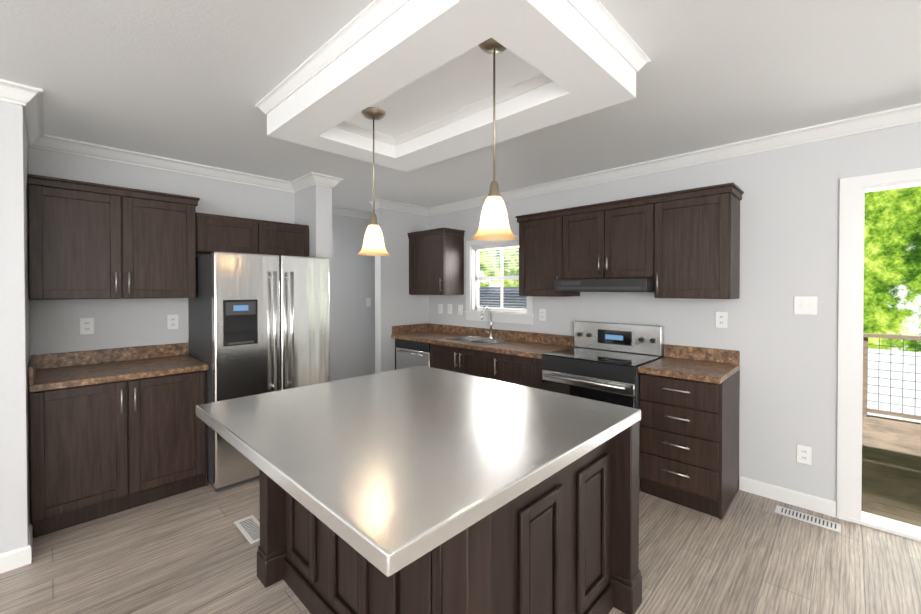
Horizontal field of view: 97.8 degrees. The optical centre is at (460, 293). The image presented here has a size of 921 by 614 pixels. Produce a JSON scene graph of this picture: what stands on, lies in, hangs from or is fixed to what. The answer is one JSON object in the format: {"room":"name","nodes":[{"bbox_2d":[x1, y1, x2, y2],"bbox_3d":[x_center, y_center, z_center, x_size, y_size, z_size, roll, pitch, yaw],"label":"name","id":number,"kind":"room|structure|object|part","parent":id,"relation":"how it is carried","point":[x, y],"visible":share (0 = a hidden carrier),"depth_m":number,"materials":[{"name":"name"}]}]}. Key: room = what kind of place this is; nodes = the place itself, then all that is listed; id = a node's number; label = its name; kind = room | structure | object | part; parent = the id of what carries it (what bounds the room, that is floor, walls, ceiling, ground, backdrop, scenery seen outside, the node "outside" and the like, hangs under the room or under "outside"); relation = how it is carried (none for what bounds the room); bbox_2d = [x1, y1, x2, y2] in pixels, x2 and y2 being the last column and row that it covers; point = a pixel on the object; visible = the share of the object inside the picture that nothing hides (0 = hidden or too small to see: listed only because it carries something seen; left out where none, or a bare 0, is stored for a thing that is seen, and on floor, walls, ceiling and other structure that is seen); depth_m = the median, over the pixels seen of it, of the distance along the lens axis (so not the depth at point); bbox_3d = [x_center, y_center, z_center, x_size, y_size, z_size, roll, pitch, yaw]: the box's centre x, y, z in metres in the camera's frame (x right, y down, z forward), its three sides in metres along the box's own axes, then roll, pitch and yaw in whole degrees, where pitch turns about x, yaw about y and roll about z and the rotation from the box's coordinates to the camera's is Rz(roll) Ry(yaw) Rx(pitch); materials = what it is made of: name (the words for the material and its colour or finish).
{"room":"kitchen","nodes":[
{"label":"kitchen","id":0,"kind":"room"},
{"bbox_2d":[0,101,31,553],"bbox_3d":[-3.313,0.189,1.101,0.120,2.470,2.880,1,1,44],"label":"wall","id":1,"kind":"structure","parent":0,"point":[15,304],"depth_m":2.07,"materials":[{"name":"paint"}]},
{"bbox_2d":[0,541,32,573],"bbox_3d":[-3.272,1.377,1.061,0.013,0.095,2.923,1,1,44],"label":"baseboard","id":2,"kind":"structure","parent":1,"relation":"attached to","point":[15,558],"depth_m":2.07,"materials":[{"name":"white"}]},
{"bbox_2d":[0,79,42,114],"bbox_3d":[-3.228,-1.003,1.036,0.074,0.085,2.984,1,1,44],"label":"crown molding","id":3,"kind":"structure","parent":1,"relation":"attached to","point":[29,99],"depth_m":2.05,"materials":[{"name":"white"}]},
{"bbox_2d":[28,147,35,354],"bbox_3d":[-2.660,0.175,2.390,0.720,2.470,0.120,1,1,44],"label":"wall","id":4,"kind":"structure","parent":0,"point":[29,148],"depth_m":2.70,"materials":[{"name":"paint"}]},
{"bbox_2d":[23,107,47,149],"bbox_3d":[-2.517,-1.018,2.374,0.750,0.085,0.074,1,1,44],"label":"crown molding","id":5,"kind":"structure","parent":4,"relation":"attached to","point":[35,135],"depth_m":2.50,"materials":[{"name":"white"}]},
{"bbox_2d":[32,148,427,373],"bbox_3d":[-1.746,0.158,3.949,0.120,2.470,3.630,1,1,44],"label":"wall","id":6,"kind":"structure","parent":0,"point":[118,323],"depth_m":3.26,"materials":[{"name":"paint"}]},
{"bbox_2d":[80,318,93,334],"bbox_3d":[-2.686,0.234,2.890,0.007,0.118,0.075,1,1,44],"label":"outlet","id":7,"kind":"object","parent":6,"relation":"attached to","point":[86,324],"depth_m":2.89,"materials":[{"name":"white plastic"}]},
{"bbox_2d":[27,174,198,299],"bbox_3d":[-2.443,-0.345,2.871,0.367,0.760,0.870,1,1,44],"label":"upper cabinet","id":8,"kind":"object","parent":6,"relation":"attached to","point":[87,240],"depth_m":2.70,"materials":[{"name":"brown wood"}]},
{"bbox_2d":[32,135,295,192],"bbox_3d":[-2.234,-1.028,3.294,0.074,0.085,1.790,1,1,44],"label":"crown molding","id":9,"kind":"structure","parent":6,"relation":"attached to","point":[57,144],"depth_m":3.15,"materials":[{"name":"white"}]},
{"bbox_2d":[167,315,177,329],"bbox_3d":[-2.331,0.230,3.256,0.007,0.118,0.075,1,1,44],"label":"outlet","id":10,"kind":"object","parent":6,"relation":"attached to","point":[172,320],"depth_m":3.25,"materials":[{"name":"white plastic"}]},
{"bbox_2d":[199,213,266,254],"bbox_3d":[-1.968,-0.481,3.387,0.327,0.300,0.510,1,1,44],"label":"upper cabinet","id":11,"kind":"object","parent":6,"relation":"attached to","point":[219,233],"depth_m":3.27,"materials":[{"name":"brown wood"}]},
{"bbox_2d":[267,221,308,256],"bbox_3d":[-1.697,-0.484,3.667,0.327,0.300,0.510,1,1,44],"label":"upper cabinet","id":12,"kind":"object","parent":6,"relation":"attached to","point":[287,239],"depth_m":3.60,"materials":[{"name":"brown wood"}]},
{"bbox_2d":[372,199,427,214],"bbox_3d":[-0.713,-1.045,4.874,0.094,0.085,0.724,1,1,44],"label":"crown molding","id":13,"kind":"structure","parent":6,"relation":"attached to","point":[379,203],"depth_m":4.84,"materials":[{"name":"white wood"}]},
{"bbox_2d":[391,323,426,334],"bbox_3d":[-0.619,0.436,5.007,0.020,0.100,0.562,1,1,44],"label":"backsplash","id":14,"kind":"structure","parent":6,"relation":"attached to","point":[402,329],"depth_m":4.96,"materials":[{"name":"brown stone"}]},
{"bbox_2d":[292,185,335,380],"bbox_3d":[-1.416,0.159,3.872,0.440,2.470,0.160,1,1,44],"label":"wall","id":15,"kind":"structure","parent":0,"point":[311,206],"depth_m":3.75,"materials":[{"name":"paint"}]},
{"bbox_2d":[288,172,323,191],"bbox_3d":[-1.435,-1.032,3.722,0.424,0.085,0.084,1,1,44],"label":"crown molding","id":16,"kind":"structure","parent":15,"relation":"attached to","point":[310,179],"depth_m":3.70,"materials":[{"name":"white wood"}]},
{"bbox_2d":[324,176,342,187],"bbox_3d":[-1.311,-1.034,3.921,0.524,0.085,0.074,1,1,44],"label":"crown molding","id":17,"kind":"structure","parent":15,"relation":"attached to","point":[332,181],"depth_m":3.72,"materials":[{"name":"white wood"}]},
{"bbox_2d":[336,214,371,379],"bbox_3d":[-1.897,0.148,4.869,0.120,2.470,2.520,1,1,44],"label":"wall","id":18,"kind":"structure","parent":0,"point":[353,270],"depth_m":5.28,"materials":[{"name":"paint"}]},
{"bbox_2d":[332,206,372,218],"bbox_3d":[-1.775,-1.045,4.842,0.074,0.085,2.430,1,1,44],"label":"crown molding","id":19,"kind":"structure","parent":18,"relation":"attached to","point":[335,210],"depth_m":5.21,"materials":[{"name":"white wood"}]},
{"bbox_2d":[366,298,370,306],"bbox_3d":[-1.242,0.116,5.446,0.014,0.118,0.075,1,1,44],"label":"light switch","id":20,"kind":"object","parent":18,"relation":"attached to","point":[368,300],"depth_m":5.44,"materials":[{"name":"white plastic"}]},
{"bbox_2d":[0,478,920,613],"bbox_3d":[-0.207,1.480,0.545,8.590,0.100,6.690,1,1,44],"label":"floor","id":21,"kind":"structure","parent":0,"point":[193,551],"depth_m":2.09,"materials":[{"name":"wood"}]},
{"bbox_2d":[28,343,208,537],"bbox_3d":[-2.344,0.908,2.797,0.632,0.995,0.882,1,1,44],"label":"base cabinet","id":22,"kind":"object","parent":21,"relation":"on","point":[114,430],"visible":1,"depth_m":2.58,"materials":[{"name":"brown wood"}]},
{"bbox_2d":[28,343,208,391],"bbox_3d":[-2.344,0.480,2.792,0.632,0.140,0.882,1,1,44],"label":"countertop","id":23,"kind":"structure","parent":22,"relation":"on","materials":[{"name":"laminate"}]},
{"bbox_2d":[234,515,259,543],"bbox_3d":[-1.249,1.406,2.407,0.300,0.006,0.110,1,1,44],"label":"floor vent","id":24,"kind":"object","parent":21,"relation":"in","point":[249,527],"depth_m":2.41,"materials":[{"name":"white metal"}]},
{"bbox_2d":[188,251,329,491],"bbox_3d":[-1.657,0.549,3.347,0.822,1.700,0.865,1,1,44],"label":"fridge","id":25,"kind":"object","parent":21,"relation":"on","point":[258,323],"visible":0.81,"depth_m":3.01,"materials":[{"name":"grey metal"}]},
{"bbox_2d":[395,339,434,369],"bbox_3d":[-0.357,0.958,4.786,0.712,0.851,0.559,1,1,44],"label":"base cabinet","id":26,"kind":"object","parent":21,"relation":"on","point":[408,354],"depth_m":4.57,"materials":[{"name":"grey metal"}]},
{"bbox_2d":[396,339,430,369],"bbox_3d":[-0.395,0.959,4.760,0.596,0.851,0.551,1,1,44],"label":"dishwasher","id":27,"kind":"object","parent":26,"relation":"in","point":[409,352],"depth_m":4.58,"materials":[{"name":"grey metal"}]},
{"bbox_2d":[257,417,641,613],"bbox_3d":[-0.094,0.994,1.917,1.447,0.843,1.170,1,1,44],"label":"kitchen island","id":28,"kind":"object","parent":21,"relation":"on","point":[568,543],"depth_m":1.57,"materials":[{"name":"brown wood"}]},
{"bbox_2d":[196,365,640,580],"bbox_3d":[-0.211,0.546,1.844,1.520,0.051,1.384,1,1,44],"label":"island countertop","id":29,"kind":"structure","parent":28,"relation":"on","point":[395,465],"depth_m":1.41,"materials":[{"name":"silver metal"}]},
{"bbox_2d":[435,343,486,377],"bbox_3d":[0.203,0.962,4.244,0.965,0.855,0.556,1,1,44],"label":"base cabinet","id":30,"kind":"object","parent":21,"relation":"on","point":[455,359],"depth_m":4.03,"materials":[{"name":"brown wood"}]},
{"bbox_2d":[487,351,542,388],"bbox_3d":[0.681,0.967,3.779,0.610,0.855,0.556,1,1,44],"label":"base cabinet","id":31,"kind":"object","parent":21,"relation":"on","point":[514,369],"depth_m":3.59,"materials":[{"name":"brown wood"}]},
{"bbox_2d":[391,331,571,358],"bbox_3d":[0.132,0.514,4.283,2.107,0.040,0.592,1,1,44],"label":"countertop","id":32,"kind":"structure","parent":31,"relation":"on","point":[516,347],"depth_m":3.93,"materials":[{"name":"brown stone"}]},
{"bbox_2d":[451,335,510,346],"bbox_3d":[0.170,0.576,4.253,0.634,0.176,0.455,1,1,44],"label":"sink","id":33,"kind":"object","parent":32,"relation":"in","point":[483,339],"depth_m":4.38,"materials":[{"name":"silver metal"}]},
{"bbox_2d":[481,307,494,338],"bbox_3d":[0.268,0.320,4.395,0.114,0.333,0.187,1,1,44],"label":"faucet","id":34,"kind":"object","parent":32,"relation":"on","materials":[{"name":"silver metal"}]},
{"bbox_2d":[542,321,663,487],"bbox_3d":[1.133,0.828,3.252,0.754,1.145,0.664,1,1,44],"label":"range","id":35,"kind":"object","parent":21,"relation":"on","point":[601,361],"visible":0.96,"depth_m":3.18,"materials":[{"name":"grey metal"}]},
{"bbox_2d":[638,367,739,519],"bbox_3d":[1.630,0.977,2.858,0.495,0.855,0.556,1,1,44],"label":"base cabinet","id":36,"kind":"object","parent":21,"relation":"on","point":[689,424],"depth_m":2.64,"materials":[{"name":"brown wood"}]},
{"bbox_2d":[638,355,738,382],"bbox_3d":[1.618,0.529,2.840,0.495,0.040,0.592,1,1,44],"label":"countertop","id":37,"kind":"structure","parent":36,"relation":"on","point":[699,370],"depth_m":2.74,"materials":[{"name":"brown stone"}]},
{"bbox_2d":[775,505,840,531],"bbox_3d":[2.168,1.405,2.516,0.310,0.006,0.110,1,1,44],"label":"floor vent","id":38,"kind":"object","parent":21,"relation":"in","point":[791,513],"depth_m":2.51,"materials":[{"name":"white metal"}]},
{"bbox_2d":[0,0,920,211],"bbox_3d":[-0.207,-1.090,0.517,8.590,0.100,6.690,1,1,44],"label":"ceiling","id":39,"kind":"structure","parent":0,"point":[194,81],"depth_m":1.98,"materials":[{"name":"grey paint"}]},
{"bbox_2d":[267,0,635,171],"bbox_3d":[-0.148,-0.971,2.036,1.660,0.169,0.990,1,1,44],"label":"tray ceiling","id":40,"kind":"structure","parent":39,"relation":"attached to","point":[410,65],"depth_m":1.77,"materials":[{"name":"grey paint"}]},
{"bbox_2d":[255,0,410,114],"bbox_3d":[-0.509,-1.026,1.664,1.752,0.053,0.046,1,1,44],"label":"crown molding","id":41,"kind":"structure","parent":40,"relation":"attached to","point":[378,11],"depth_m":1.68,"materials":[{"name":"white"}]},
{"bbox_2d":[334,121,394,144],"bbox_3d":[-0.600,-0.991,2.452,0.032,0.040,0.450,1,1,44],"label":"crown molding","id":42,"kind":"structure","parent":40,"relation":"attached to","point":[344,125],"depth_m":2.47,"materials":[{"name":"white"}]},
{"bbox_2d":[358,107,389,255],"bbox_3d":[-0.483,-0.614,2.240,0.176,0.790,0.176,1,1,44],"label":"pendant light","id":43,"kind":"object","parent":40,"relation":"hanging from","point":[373,244],"visible":1,"depth_m":2.21,"materials":[{"name":"white glass"}]},
{"bbox_3d":[-0.483,-0.301,2.243,0.176,0.165,0.176,1,1,44],"label":"lamp shade","id":44,"kind":"part","parent":43,"relation":"part of","materials":[{"name":"white glass"}]},
{"bbox_2d":[391,73,552,145],"bbox_3d":[0.015,-0.988,2.196,1.270,0.040,0.032,1,1,44],"label":"crown molding","id":45,"kind":"structure","parent":40,"relation":"attached to","point":[539,80],"depth_m":2.12,"materials":[{"name":"white"}]},
{"bbox_2d":[472,38,515,240],"bbox_3d":[0.134,-0.612,1.598,0.176,0.780,0.176,1,1,44],"label":"pendant light","id":46,"kind":"object","parent":40,"relation":"hanging from","point":[494,225],"visible":0.9,"depth_m":1.57,"materials":[{"name":"white glass"}]},
{"bbox_3d":[0.134,-0.304,1.602,0.176,0.165,0.176,1,1,44],"label":"lamp shade","id":47,"kind":"part","parent":46,"relation":"part of","materials":[{"name":"white glass"}]},
{"bbox_2d":[566,0,650,71],"bbox_3d":[0.463,-1.024,1.440,0.046,0.053,0.960,1,1,44],"label":"crown molding","id":48,"kind":"structure","parent":40,"relation":"attached to","point":[596,15],"depth_m":1.57,"materials":[{"name":"white"}]},
{"bbox_2d":[428,122,920,515],"bbox_3d":[2.081,0.169,2.887,8.590,2.470,0.120,1,1,44],"label":"wall","id":49,"kind":"structure","parent":0,"point":[788,253],"depth_m":2.75,"materials":[{"name":"paint"}]},
{"bbox_2d":[407,227,464,294],"bbox_3d":[-0.303,-0.367,4.882,0.637,0.760,0.327,1,1,44],"label":"upper cabinet","id":50,"kind":"object","parent":49,"relation":"attached to","point":[436,256],"depth_m":4.70,"materials":[{"name":"brown wood"}]},
{"bbox_2d":[438,304,441,312],"bbox_3d":[-0.255,0.191,5.068,0.075,0.118,0.007,1,1,44],"label":"outlet","id":51,"kind":"object","parent":49,"relation":"attached to","point":[439,305],"depth_m":5.07,"materials":[{"name":"white plastic"}]},
{"bbox_2d":[448,304,451,313],"bbox_3d":[-0.133,0.192,4.949,0.075,0.118,0.007,1,1,44],"label":"outlet","id":52,"kind":"object","parent":49,"relation":"attached to","point":[449,305],"depth_m":4.94,"materials":[{"name":"white plastic"}]},
{"bbox_2d":[458,305,462,314],"bbox_3d":[-0.006,0.193,4.822,0.075,0.118,0.013,1,1,44],"label":"outlet","id":53,"kind":"object","parent":49,"relation":"attached to","point":[460,307],"depth_m":4.82,"materials":[{"name":"white plastic"}]},
{"bbox_2d":[465,235,533,324],"bbox_3d":[0.440,-0.151,4.458,0.944,0.927,0.148,1,1,44],"label":"window","id":54,"kind":"structure","parent":49,"relation":"in","point":[473,311],"depth_m":4.54,"materials":[{"name":"white"}]},
{"bbox_2d":[473,243,526,309],"bbox_3d":[0.429,-0.147,4.448,0.766,0.779,0.038,1,1,44],"label":"window blind","id":55,"kind":"object","parent":54,"relation":"attached to","point":[496,247],"visible":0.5,"depth_m":4.46,"materials":[{"name":"white plastic"}]},
{"bbox_2d":[539,309,545,320],"bbox_3d":[0.821,0.212,4.023,0.075,0.118,0.007,1,1,44],"label":"outlet","id":56,"kind":"object","parent":49,"relation":"attached to","point":[542,312],"depth_m":4.02,"materials":[{"name":"white plastic"}]},
{"bbox_2d":[515,210,586,296],"bbox_3d":[0.853,-0.355,3.759,0.525,0.760,0.327,1,1,44],"label":"upper cabinet","id":57,"kind":"object","parent":49,"relation":"attached to","point":[538,232],"depth_m":3.66,"materials":[{"name":"brown wood"}]},
{"bbox_2d":[427,323,738,362],"bbox_3d":[0.785,0.446,4.047,3.372,0.100,0.019,1,1,44],"label":"backsplash","id":58,"kind":"structure","parent":49,"relation":"attached to","point":[712,355],"depth_m":3.86,"materials":[{"name":"brown stone"}]},
{"bbox_2d":[559,196,642,281],"bbox_3d":[1.271,-0.426,3.353,0.760,0.610,0.327,1,1,44],"label":"upper cabinet","id":59,"kind":"object","parent":49,"relation":"attached to","point":[599,242],"depth_m":3.24,"materials":[{"name":"brown wood"}]},
{"bbox_2d":[555,278,653,291],"bbox_3d":[1.224,-0.067,3.308,0.754,0.103,0.461,1,1,44],"label":"hood","id":60,"kind":"object","parent":59,"relation":"attached to","point":[562,284],"depth_m":3.10,"materials":[{"name":"black metal"}]},
{"bbox_2d":[425,103,920,215],"bbox_3d":[2.283,-1.019,2.543,7.600,0.085,0.074,1,1,44],"label":"crown molding","id":61,"kind":"structure","parent":49,"relation":"attached to","point":[909,114],"depth_m":2.90,"materials":[{"name":"white"}]},
{"bbox_2d":[643,182,742,298],"bbox_3d":[1.692,-0.346,2.944,0.535,0.760,0.327,1,1,44],"label":"upper cabinet","id":62,"kind":"object","parent":49,"relation":"attached to","point":[684,244],"depth_m":2.81,"materials":[{"name":"brown wood"}]},
{"bbox_2d":[715,312,726,327],"bbox_3d":[1.918,0.194,2.956,0.075,0.118,0.007,1,1,44],"label":"outlet","id":63,"kind":"object","parent":49,"relation":"attached to","point":[720,317],"depth_m":2.95,"materials":[{"name":"white plastic"}]},
{"bbox_2d":[739,476,835,516],"bbox_3d":[2.184,1.359,2.708,0.505,0.095,0.013,1,1,44],"label":"baseboard","id":64,"kind":"structure","parent":49,"relation":"attached to","point":[810,502],"depth_m":2.69,"materials":[{"name":"white wood"}]},
{"bbox_2d":[797,444,811,464],"bbox_3d":[2.255,1.057,2.638,0.075,0.118,0.007,1,1,44],"label":"outlet","id":65,"kind":"object","parent":49,"relation":"attached to","point":[804,453],"depth_m":2.63,"materials":[{"name":"white plastic"}]},
{"bbox_2d":[794,296,817,314],"bbox_3d":[2.253,0.077,2.625,0.118,0.118,0.013,1,1,44],"label":"light switch","id":66,"kind":"object","parent":49,"relation":"attached to","point":[807,305],"depth_m":2.62,"materials":[{"name":"white plastic"}]},
{"bbox_2d":[836,168,920,541],"bbox_3d":[2.771,0.351,2.228,0.984,2.122,0.166,1,1,44],"label":"door frame","id":67,"kind":"structure","parent":49,"relation":"attached to","point":[853,190],"depth_m":2.47,"materials":[{"name":"white wood"}]},
{"label":"outside","id":68,"kind":"structure","parent":0,"visible":0},
{"bbox_2d":[861,415,920,526],"bbox_3d":[4.187,1.657,3.528,9.000,0.200,3.650,1,1,44],"label":"deck","id":69,"kind":"object","parent":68,"point":[891,468],"depth_m":3.58,"materials":[{"name":"brown wood"}]},
{"bbox_2d":[862,333,920,419],"bbox_3d":[5.385,1.024,4.755,9.000,1.040,0.150,1,1,44],"label":"railing","id":70,"kind":"object","parent":69,"relation":"on","point":[865,409],"depth_m":4.93,"materials":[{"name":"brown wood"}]},
{"label":"ground","id":71,"kind":"structure","parent":68,"visible":0},
{"bbox_2d":[867,348,920,422],"bbox_3d":[7.858,1.805,5.156,12.000,1.550,2.700,1,1,44],"label":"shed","id":72,"kind":"object","parent":71,"relation":"on","point":[884,358],"depth_m":6.63,"materials":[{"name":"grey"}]},
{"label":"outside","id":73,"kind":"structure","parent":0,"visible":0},
{"bbox_2d":[479,287,526,308],"bbox_3d":[1.047,0.810,11.553,4.300,2.000,2.000,1,1,44],"label":"vehicle","id":74,"kind":"object","parent":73,"point":[522,303],"depth_m":10.18},
{"bbox_2d":[479,186,920,351],"bbox_3d":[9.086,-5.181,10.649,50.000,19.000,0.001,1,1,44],"label":"trees","id":75,"kind":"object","parent":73,"point":[892,264],"depth_m":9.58,"materials":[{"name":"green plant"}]}
]}

